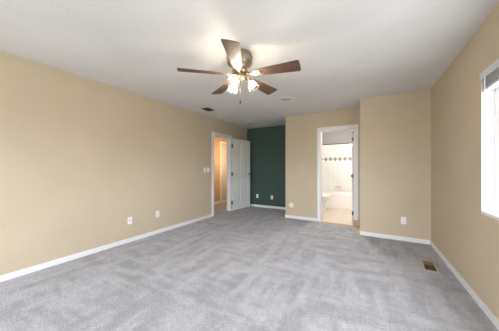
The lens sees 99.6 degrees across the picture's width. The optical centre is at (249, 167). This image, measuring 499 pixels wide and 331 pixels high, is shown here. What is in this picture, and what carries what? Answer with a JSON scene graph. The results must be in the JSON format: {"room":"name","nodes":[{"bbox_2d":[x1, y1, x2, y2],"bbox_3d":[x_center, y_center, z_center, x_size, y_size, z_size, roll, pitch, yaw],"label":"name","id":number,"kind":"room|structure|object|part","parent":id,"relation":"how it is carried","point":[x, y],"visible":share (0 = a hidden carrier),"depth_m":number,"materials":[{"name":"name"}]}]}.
{"room":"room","nodes":[
{"label":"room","id":0,"kind":"room"},
{"bbox_2d":[0,50,246,275],"bbox_3d":[-1.982,-0.020,3.474,0.120,2.440,7.520,0,0,30],"label":"wall","id":1,"kind":"structure","parent":0,"point":[80,156],"depth_m":2.88,"materials":[{"name":"beige paint"}]},
{"bbox_2d":[0,214,211,281],"bbox_3d":[-1.894,1.166,3.493,0.013,0.068,7.400,0,0,30],"label":"baseboard","id":2,"kind":"structure","parent":1,"relation":"attached to","point":[31,269],"depth_m":2.88,"materials":[{"name":"white paint"}]},
{"bbox_2d":[212,132,231,216],"bbox_3d":[-0.759,0.150,5.606,0.138,2.100,0.885,0,0,30],"label":"door frame","id":3,"kind":"structure","parent":1,"relation":"attached to","point":[229,138],"depth_m":5.90,"materials":[{"name":"white paint"}]},
{"bbox_2d":[232,138,250,210],"bbox_3d":[-0.251,0.181,6.176,0.158,2.010,0.807,0,0,40],"label":"door","id":4,"kind":"structure","parent":1,"relation":"in","point":[241,173],"depth_m":6.15,"materials":[{"name":"white paint"}]},
{"bbox_2d":[214,137,226,201],"bbox_3d":[-0.739,0.090,6.863,1.070,2.220,4.800,0,0,30],"label":"wall","id":5,"kind":"structure","parent":0,"point":[216,140],"depth_m":7.11,"materials":[{"name":"paint"}]},
{"bbox_2d":[220,141,226,202],"bbox_3d":[-0.780,0.140,7.610,0.020,2.120,0.920,0,0,30],"label":"door frame","id":6,"kind":"structure","parent":5,"relation":"attached to","point":[222,142],"depth_m":7.22,"materials":[{"name":"white paint"}]},
{"bbox_2d":[221,144,226,201],"bbox_3d":[-0.849,0.172,7.650,0.040,2.035,0.770,0,0,30],"label":"door","id":7,"kind":"structure","parent":5,"relation":"in","point":[223,146],"depth_m":7.48,"materials":[{"name":"beige paint"}]},
{"bbox_2d":[0,201,498,330],"bbox_3d":[-0.064,1.206,3.660,5.410,0.012,9.500,0,0,30],"label":"floor","id":8,"kind":"structure","parent":0,"point":[251,268],"depth_m":2.15,"materials":[{"name":"grey carpet"}]},
{"bbox_2d":[320,221,353,225],"bbox_3d":[1.872,1.194,4.526,0.680,0.012,0.080,0,0,30],"label":"threshold","id":9,"kind":"object","parent":8,"relation":"on","point":[320,221],"visible":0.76,"depth_m":4.52,"materials":[{"name":"brown wood"}]},
{"bbox_2d":[420,259,439,273],"bbox_3d":[2.198,1.192,2.581,0.150,0.016,0.350,0,0,34],"label":"floor vent","id":10,"kind":"object","parent":8,"relation":"in","point":[431,266],"visible":1,"depth_m":2.56,"materials":[{"name":"beige metal"}]},
{"bbox_2d":[0,0,498,128],"bbox_3d":[0.355,-1.300,3.163,4.490,0.120,9.350,0,0,30],"label":"ceiling","id":11,"kind":"structure","parent":0,"point":[347,52],"depth_m":2.12,"materials":[{"name":"paint"}]},
{"bbox_2d":[177,39,300,103],"bbox_3d":[-0.075,-0.965,2.295,1.243,0.550,1.253,0,0,30],"label":"ceiling fan","id":12,"kind":"object","parent":11,"relation":"hanging from","point":[239,60],"visible":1,"depth_m":2.18,"materials":[{"name":"brown wood"}]},
{"bbox_3d":[-0.509,-1.001,2.192,0.466,0.006,0.160,-1,13,-14],"label":"blade","id":13,"kind":"part","parent":12,"relation":"part of","materials":[{"name":"brown wood"}]},
{"bbox_3d":[-0.325,-1.001,2.644,0.160,0.006,0.466,-15,7,-31],"label":"blade","id":14,"kind":"part","parent":12,"relation":"part of","materials":[{"name":"brown wood"}]},
{"bbox_3d":[-0.136,-1.001,1.878,0.160,0.006,0.466,13,2,4],"label":"blade","id":15,"kind":"part","parent":12,"relation":"part of","materials":[{"name":"brown wood"}]},
{"bbox_3d":[0.162,-1.001,2.609,0.160,0.006,0.466,-17,-12,39],"label":"blade","id":16,"kind":"part","parent":12,"relation":"part of","materials":[{"name":"brown wood"}]},
{"bbox_3d":[0.279,-1.001,2.136,0.466,0.006,0.160,1,-13,22],"label":"blade","id":17,"kind":"part","parent":12,"relation":"part of","materials":[{"name":"brown wood"}]},
{"bbox_2d":[280,97,293,100],"bbox_3d":[0.666,-1.236,3.791,0.244,0.007,0.244,0,0,30],"label":"ceiling speaker","id":18,"kind":"object","parent":11,"relation":"attached to","point":[282,98],"visible":1,"depth_m":3.76,"materials":[{"name":"white plastic"}]},
{"bbox_2d":[247,125,285,206],"bbox_3d":[0.607,-0.020,6.396,1.730,2.440,0.120,0,0,30],"label":"wall","id":19,"kind":"structure","parent":0,"point":[267,144],"depth_m":6.35,"materials":[{"name":"green paint"}]},
{"bbox_2d":[250,204,285,209],"bbox_3d":[0.631,1.166,6.306,1.597,0.068,0.013,0,0,30],"label":"baseboard","id":20,"kind":"structure","parent":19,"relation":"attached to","point":[254,205],"depth_m":6.35,"materials":[{"name":"white paint"}]},
{"bbox_2d":[286,108,359,220],"bbox_3d":[1.835,-0.020,5.169,1.620,2.440,1.040,0,0,30],"label":"wall","id":21,"kind":"structure","parent":0,"point":[301,130],"depth_m":4.87,"materials":[{"name":"beige paint"}]},
{"bbox_2d":[285,215,316,220],"bbox_3d":[1.189,1.166,4.930,0.758,0.068,0.013,0,0,30],"label":"baseboard","id":22,"kind":"structure","parent":21,"relation":"attached to","point":[286,216],"depth_m":4.91,"materials":[{"name":"white paint"}]},
{"bbox_2d":[317,124,357,221],"bbox_3d":[1.907,0.150,4.588,0.820,2.100,0.138,0,0,30],"label":"door frame","id":23,"kind":"structure","parent":21,"relation":"attached to","point":[345,127],"depth_m":4.61,"materials":[{"name":"white paint"}]},
{"bbox_2d":[351,130,353,223],"bbox_3d":[2.361,0.188,4.785,0.158,2.000,0.700,0,0,28],"label":"door","id":24,"kind":"structure","parent":21,"relation":"in","point":[352,175],"depth_m":4.51,"materials":[{"name":"white paint"}]},
{"bbox_3d":[2.369,0.188,4.801,0.034,2.000,0.665,0,0,28],"label":"panel","id":25,"kind":"part","parent":24,"relation":"part of","materials":[{"name":"white paint"}]},
{"bbox_2d":[322,130,351,143],"bbox_3d":[2.710,-0.020,5.706,2.610,2.440,2.600,0,0,30],"label":"wall","id":26,"kind":"structure","parent":0,"point":[345,136],"depth_m":6.94,"materials":[{"name":"paint"}]},
{"bbox_2d":[322,144,351,192],"bbox_3d":[2.925,0.025,6.912,1.550,1.630,0.011,0,0,30],"label":"wall tile","id":27,"kind":"structure","parent":26,"relation":"attached to","point":[337,158],"depth_m":6.93,"materials":[{"name":"white tile"}]},
{"bbox_2d":[322,208,353,224],"bbox_3d":[2.733,1.206,5.624,2.490,0.012,2.720,0,0,30],"label":"floor","id":28,"kind":"structure","parent":0,"point":[343,216],"depth_m":5.22,"materials":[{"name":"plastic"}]},
{"bbox_2d":[322,194,330,210],"bbox_3d":[1.948,0.812,6.025,0.717,0.775,0.500,0,0,30],"label":"toilet","id":29,"kind":"object","parent":28,"relation":"on","point":[325,197],"visible":0.27,"depth_m":5.84,"materials":[{"name":"white ceramic"}]},
{"bbox_2d":[322,191,351,209],"bbox_3d":[2.736,0.990,6.581,1.546,0.420,0.752,0,0,30],"label":"bathtub","id":30,"kind":"object","parent":28,"relation":"on","point":[339,200],"visible":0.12,"depth_m":6.23,"materials":[{"name":"white ceramic"}]},
{"bbox_3d":[2.552,1.005,6.257,1.306,0.270,0.008,0,0,30],"label":"apron panel","id":31,"kind":"part","parent":30,"relation":"part of","materials":[{"name":"white ceramic"}]},
{"bbox_2d":[360,89,430,239],"bbox_3d":[2.594,-0.020,3.863,0.990,2.440,0.720,0,0,30],"label":"wall","id":32,"kind":"structure","parent":0,"point":[395,129],"depth_m":3.53,"materials":[{"name":"beige paint"}]},
{"bbox_2d":[354,220,359,234],"bbox_3d":[2.071,1.137,4.080,0.131,0.125,0.581,0,0,30],"label":"trim","id":33,"kind":"structure","parent":32,"relation":"attached to","point":[356,222],"depth_m":4.27,"materials":[{"name":"brown wood"}]},
{"bbox_2d":[360,231,429,244],"bbox_3d":[2.407,1.166,3.547,0.977,0.068,0.013,0,0,30],"label":"baseboard","id":34,"kind":"structure","parent":32,"relation":"attached to","point":[423,241],"depth_m":3.52,"materials":[{"name":"white paint"}]},
{"bbox_2d":[401,217,405,223],"bbox_3d":[2.537,0.866,3.476,0.072,0.117,0.009,0,0,30],"label":"wall outlet","id":35,"kind":"object","parent":32,"relation":"attached to","point":[403,219],"visible":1,"depth_m":3.47,"materials":[{"name":"white plastic"}]},
{"bbox_2d":[431,2,498,318],"bbox_3d":[2.241,-0.020,2.090,0.150,2.440,9.350,0,0,30],"label":"wall","id":36,"kind":"structure","parent":0,"point":[468,238],"depth_m":2.12,"materials":[{"name":"beige paint"}]},
{"bbox_2d":[430,240,498,329],"bbox_3d":[1.387,1.166,0.753,0.013,0.068,5.880,0,0,30],"label":"baseboard","id":37,"kind":"structure","parent":36,"relation":"attached to","point":[478,300],"depth_m":1.99,"materials":[{"name":"white paint"}]},
{"bbox_2d":[481,78,498,220],"bbox_3d":[1.567,-0.212,0.907,0.153,1.215,2.025,0,0,30],"label":"window","id":38,"kind":"structure","parent":36,"relation":"in","point":[490,156],"depth_m":1.79,"materials":[{"name":"glass"}]},
{"bbox_2d":[480,58,498,149],"bbox_3d":[1.517,-0.480,0.935,0.081,0.660,2.001,0,0,30],"label":"window blind","id":39,"kind":"object","parent":38,"relation":"attached to","point":[491,73],"visible":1,"depth_m":1.70,"materials":[{"name":"grey plastic"}]},
{"bbox_3d":[1.528,-0.661,0.929,0.056,0.018,2.001,0,0,30],"label":"rail","id":40,"kind":"part","parent":39,"relation":"part of","materials":[{"name":"grey plastic"}]},
{"bbox_3d":[1.567,0.380,0.907,0.153,0.030,2.025,0,0,30],"label":"sill","id":41,"kind":"part","parent":38,"relation":"part of","materials":[{"name":"white paint"}]},
{"bbox_3d":[1.596,-0.224,0.890,0.065,1.177,2.009,0,0,30],"label":"frame","id":42,"kind":"part","parent":38,"relation":"part of","materials":[{"name":"white plastic"}]},
{"bbox_3d":[1.816,-0.224,1.307,0.022,1.077,0.982,0,0,30],"label":"sash","id":43,"kind":"part","parent":38,"relation":"part of","materials":[{"name":"white plastic"}]}
]}

